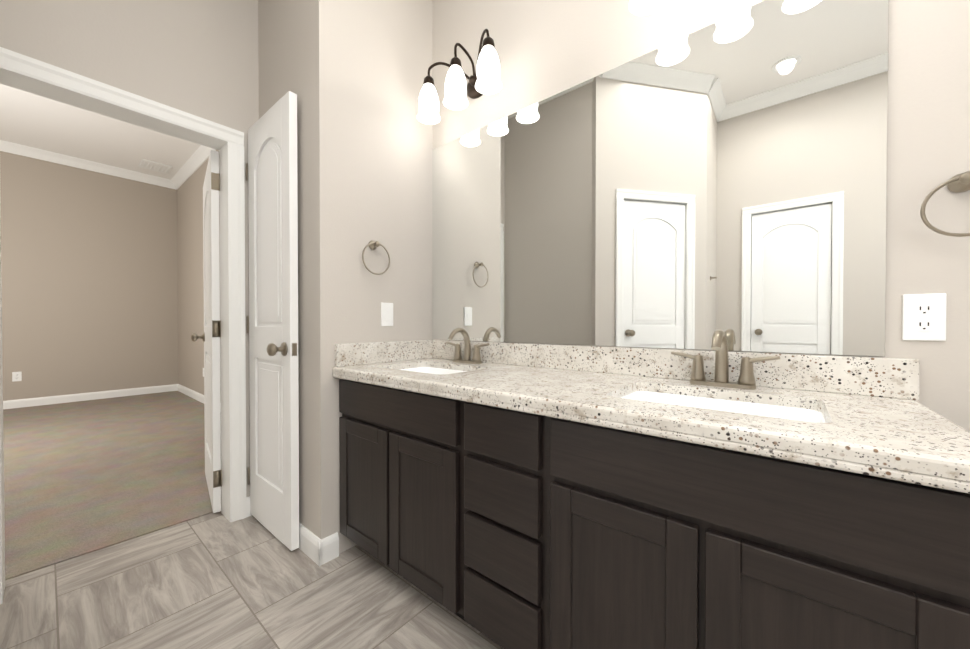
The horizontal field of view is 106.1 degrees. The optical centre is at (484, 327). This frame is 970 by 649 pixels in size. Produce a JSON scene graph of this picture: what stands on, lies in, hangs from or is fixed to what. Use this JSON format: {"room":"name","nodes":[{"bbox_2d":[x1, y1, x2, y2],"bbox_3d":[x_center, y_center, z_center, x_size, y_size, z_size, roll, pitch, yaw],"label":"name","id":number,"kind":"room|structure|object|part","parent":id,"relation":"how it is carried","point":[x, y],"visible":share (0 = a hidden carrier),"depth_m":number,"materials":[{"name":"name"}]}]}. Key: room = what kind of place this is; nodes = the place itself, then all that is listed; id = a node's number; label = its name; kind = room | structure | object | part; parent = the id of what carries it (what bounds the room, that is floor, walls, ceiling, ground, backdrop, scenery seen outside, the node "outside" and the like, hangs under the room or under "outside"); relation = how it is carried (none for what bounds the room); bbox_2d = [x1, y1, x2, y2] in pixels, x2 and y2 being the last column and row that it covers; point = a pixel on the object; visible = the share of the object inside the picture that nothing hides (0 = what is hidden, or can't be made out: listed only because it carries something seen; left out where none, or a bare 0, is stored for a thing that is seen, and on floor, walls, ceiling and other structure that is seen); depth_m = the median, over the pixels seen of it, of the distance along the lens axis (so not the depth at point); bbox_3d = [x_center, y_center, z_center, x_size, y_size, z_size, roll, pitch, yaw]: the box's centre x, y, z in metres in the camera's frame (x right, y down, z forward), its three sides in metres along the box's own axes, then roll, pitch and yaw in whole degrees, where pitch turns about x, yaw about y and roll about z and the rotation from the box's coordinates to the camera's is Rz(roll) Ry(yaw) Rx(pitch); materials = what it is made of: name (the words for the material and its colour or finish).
{"room":"bathroom","nodes":[
{"label":"bathroom","id":0,"kind":"room"},
{"bbox_2d":[0,151,178,400],"bbox_3d":[-6.180,-0.606,3.873,0.120,3.170,4.760,0,1,40],"label":"wall","id":1,"kind":"structure","parent":0,"point":[89,268],"depth_m":4.83,"materials":[{"name":"beige paint"}]},
{"bbox_2d":[12,372,21,381],"bbox_3d":[-5.658,0.589,4.413,0.007,0.115,0.070,0,1,40],"label":"plate","id":2,"kind":"object","parent":1,"relation":"attached to","point":[16,376],"visible":1,"depth_m":4.41,"materials":[{"name":"white plastic"}]},
{"bbox_2d":[3,384,176,408],"bbox_3d":[-6.134,0.924,3.836,0.016,0.100,4.500,0,1,40],"label":"baseboard","id":3,"kind":"structure","parent":1,"relation":"attached to","point":[48,400],"depth_m":4.83,"materials":[{"name":"white wood"}]},
{"bbox_2d":[0,84,200,179],"bbox_3d":[-2.696,-2.194,1.034,9.090,0.060,4.860,0,1,40],"label":"ceiling","id":4,"kind":"structure","parent":0,"point":[37,121],"depth_m":4.16,"materials":[{"name":"white paint"}]},
{"bbox_2d":[0,140,215,189],"bbox_3d":[-4.271,-2.123,2.276,4.841,0.105,4.520,0,1,40],"label":"crown molding","id":5,"kind":"structure","parent":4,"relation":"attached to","point":[199,157],"depth_m":4.79,"materials":[{"name":"white wood"}]},
{"bbox_2d":[139,159,172,173],"bbox_3d":[-4.491,-2.193,4.979,0.350,0.016,0.300,0,1,40],"label":"ceiling vent","id":6,"kind":"object","parent":4,"relation":"in","point":[154,166],"visible":0.98,"depth_m":4.95,"materials":[{"name":"white metal"}]},
{"bbox_2d":[3,391,220,579],"bbox_3d":[-4.337,1.021,2.360,4.910,0.066,4.760,0,1,40],"label":"floor","id":7,"kind":"structure","parent":0,"point":[84,477],"depth_m":2.46,"materials":[{"name":"beige carpet"}]},
{"bbox_2d":[0,0,258,496],"bbox_3d":[-2.357,-0.576,0.703,0.130,3.170,4.760,0,1,40],"label":"wall","id":8,"kind":"structure","parent":0,"point":[198,58],"depth_m":1.67,"materials":[{"name":"grey paint"}]},
{"bbox_2d":[0,47,246,603],"bbox_3d":[-1.587,-0.006,1.637,0.168,2.013,0.845,0,1,40],"label":"door frame","id":9,"kind":"structure","parent":8,"relation":"attached to","point":[27,66],"depth_m":1.86,"materials":[{"name":"white wood"}]},
{"bbox_2d":[191,150,221,512],"bbox_3d":[-1.654,0.021,2.204,0.177,1.923,0.711,0,1,-40],"label":"bedroom door","id":10,"kind":"structure","parent":8,"relation":"in","point":[210,336],"depth_m":1.95,"materials":[{"name":"white wood"}]},
{"bbox_3d":[-1.855,0.061,2.441,0.177,0.062,0.090,0,1,-40],"label":"knob","id":11,"kind":"part","parent":10,"relation":"part of","materials":[{"name":"silver metal"}]},
{"bbox_2d":[177,150,220,401],"bbox_3d":[-2.790,-0.608,4.076,4.841,3.170,0.120,0,1,40],"label":"wall","id":12,"kind":"structure","parent":0,"point":[190,270],"depth_m":5.06,"materials":[{"name":"beige paint"}]},
{"bbox_2d":[177,384,220,411],"bbox_3d":[-2.833,0.922,4.038,4.841,0.100,0.016,0,1,40],"label":"baseboard","id":13,"kind":"structure","parent":12,"relation":"attached to","point":[193,394],"depth_m":5.03,"materials":[{"name":"white wood"}]},
{"bbox_2d":[0,511,503,648],"bbox_3d":[-0.302,1.045,0.105,4.180,0.060,3.240,0,1,40],"label":"floor","id":14,"kind":"structure","parent":0,"point":[217,580],"depth_m":1.34,"materials":[{"name":"grey tile"}]},
{"bbox_2d":[332,372,969,648],"bbox_3d":[0.204,0.602,1.249,1.770,0.803,0.584,0,1,40],"label":"bathroom vanity","id":15,"kind":"object","parent":14,"relation":"on","point":[523,496],"depth_m":0.79,"materials":[{"name":"brown wood"}]},
{"bbox_2d":[332,356,969,471],"bbox_3d":[0.204,0.187,1.245,1.770,0.027,0.584,0,1,40],"label":"countertop","id":16,"kind":"structure","parent":15,"relation":"on","point":[894,427],"depth_m":0.82,"materials":[{"name":"beige stone"}]},
{"bbox_2d":[396,364,471,375],"bbox_3d":[-0.232,0.269,1.592,0.500,0.166,0.360,0,1,40],"label":"sink","id":17,"kind":"object","parent":16,"relation":"in","point":[441,368],"depth_m":1.77,"materials":[{"name":"white ceramic"}]},
{"bbox_2d":[444,328,491,363],"bbox_3d":[-0.117,0.084,1.728,0.276,0.170,0.147,0,1,40],"label":"faucet","id":18,"kind":"object","parent":16,"relation":"on","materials":[{"name":"silver metal"}]},
{"bbox_2d":[612,384,831,423],"bbox_3d":[0.569,0.275,0.928,0.500,0.166,0.360,0,1,40],"label":"sink","id":19,"kind":"object","parent":16,"relation":"in","point":[762,405],"depth_m":1.02,"materials":[{"name":"white ceramic"}]},
{"bbox_2d":[668,330,783,391],"bbox_3d":[0.683,0.090,1.064,0.276,0.170,0.147,0,1,40],"label":"faucet","id":20,"kind":"object","parent":16,"relation":"on","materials":[{"name":"silver metal"}]},
{"bbox_2d":[258,0,432,553],"bbox_3d":[-0.717,-0.589,2.048,0.679,3.170,0.756,0,1,40],"label":"wall","id":21,"kind":"structure","parent":0,"point":[352,74],"depth_m":1.68,"materials":[{"name":"grey paint"}]},
{"bbox_2d":[246,91,298,550],"bbox_3d":[-1.040,-0.026,1.777,0.516,2.020,0.177,0,1,40],"label":"bathroom door","id":22,"kind":"structure","parent":21,"relation":"in","point":[272,317],"depth_m":1.71,"materials":[{"name":"white wood"}]},
{"bbox_3d":[-0.877,0.095,1.643,0.090,0.062,0.177,0,1,40],"label":"knob","id":23,"kind":"part","parent":22,"relation":"part of","materials":[{"name":"silver metal"}]},
{"bbox_2d":[246,496,338,565],"bbox_3d":[-0.278,0.965,0.085,3.879,0.100,3.000,0,1,40],"label":"baseboard","id":24,"kind":"structure","parent":21,"relation":"attached to","point":[318,551],"depth_m":1.58,"materials":[{"name":"white wood"}]},
{"bbox_2d":[362,240,389,274],"bbox_3d":[-0.515,-0.332,1.719,0.052,0.166,0.152,0,1,40],"label":"towel ring","id":25,"kind":"object","parent":21,"relation":"attached to","point":[372,245],"visible":1,"depth_m":1.71,"materials":[{"name":"silver metal"}]},
{"bbox_2d":[333,340,431,367],"bbox_3d":[-0.466,0.119,1.807,0.020,0.100,0.574,0,1,40],"label":"backsplash","id":26,"kind":"structure","parent":21,"relation":"attached to","point":[372,352],"depth_m":1.75,"materials":[{"name":"beige stone"}]},
{"bbox_2d":[381,302,392,325],"bbox_3d":[-0.480,-0.066,1.799,0.008,0.115,0.070,0,1,40],"label":"light switch","id":27,"kind":"object","parent":21,"relation":"attached to","point":[386,314],"visible":1,"depth_m":1.79,"materials":[{"name":"white plastic"}]},
{"bbox_2d":[432,340,919,399],"bbox_3d":[0.392,0.122,1.455,1.749,0.100,0.020,0,1,40],"label":"backsplash","id":28,"kind":"structure","parent":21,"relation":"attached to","point":[865,376],"depth_m":1.08,"materials":[{"name":"beige stone"}]},
{"bbox_2d":[432,0,969,431],"bbox_3d":[1.025,-0.579,1.016,3.320,3.170,0.120,0,1,40],"label":"wall","id":29,"kind":"structure","parent":0,"point":[545,49],"depth_m":0.92,"materials":[{"name":"grey paint"}]},
{"bbox_2d":[417,29,501,124],"bbox_3d":[-0.101,-1.179,1.720,0.496,0.288,0.222,0,1,40],"label":"sconce","id":30,"kind":"object","parent":29,"relation":"attached to","point":[484,78],"visible":1,"depth_m":1.66,"materials":[{"name":"white glass"}]},
{"bbox_2d":[432,0,887,356],"bbox_3d":[0.368,-0.454,1.479,1.711,1.046,0.005,0,1,40],"label":"mirror","id":31,"kind":"object","parent":29,"relation":"attached to","point":[700,187],"visible":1,"depth_m":1.21,"materials":[{"name":"clear glass"}]},
{"bbox_2d":[902,293,946,340],"bbox_3d":[1.077,-0.026,0.895,0.070,0.115,0.007,0,1,40],"label":"electrical outlet plate","id":32,"kind":"object","parent":29,"relation":"attached to","point":[924,317],"visible":1,"depth_m":0.89,"materials":[{"name":"white plastic"}]},
{"bbox_2d":[920,171,969,236],"bbox_3d":[1.105,-0.285,0.839,0.140,0.154,0.052,0,1,40],"label":"towel ring","id":33,"kind":"object","parent":29,"relation":"attached to","point":[959,183],"visible":1,"depth_m":0.85,"materials":[{"name":"silver metal"}]}
]}

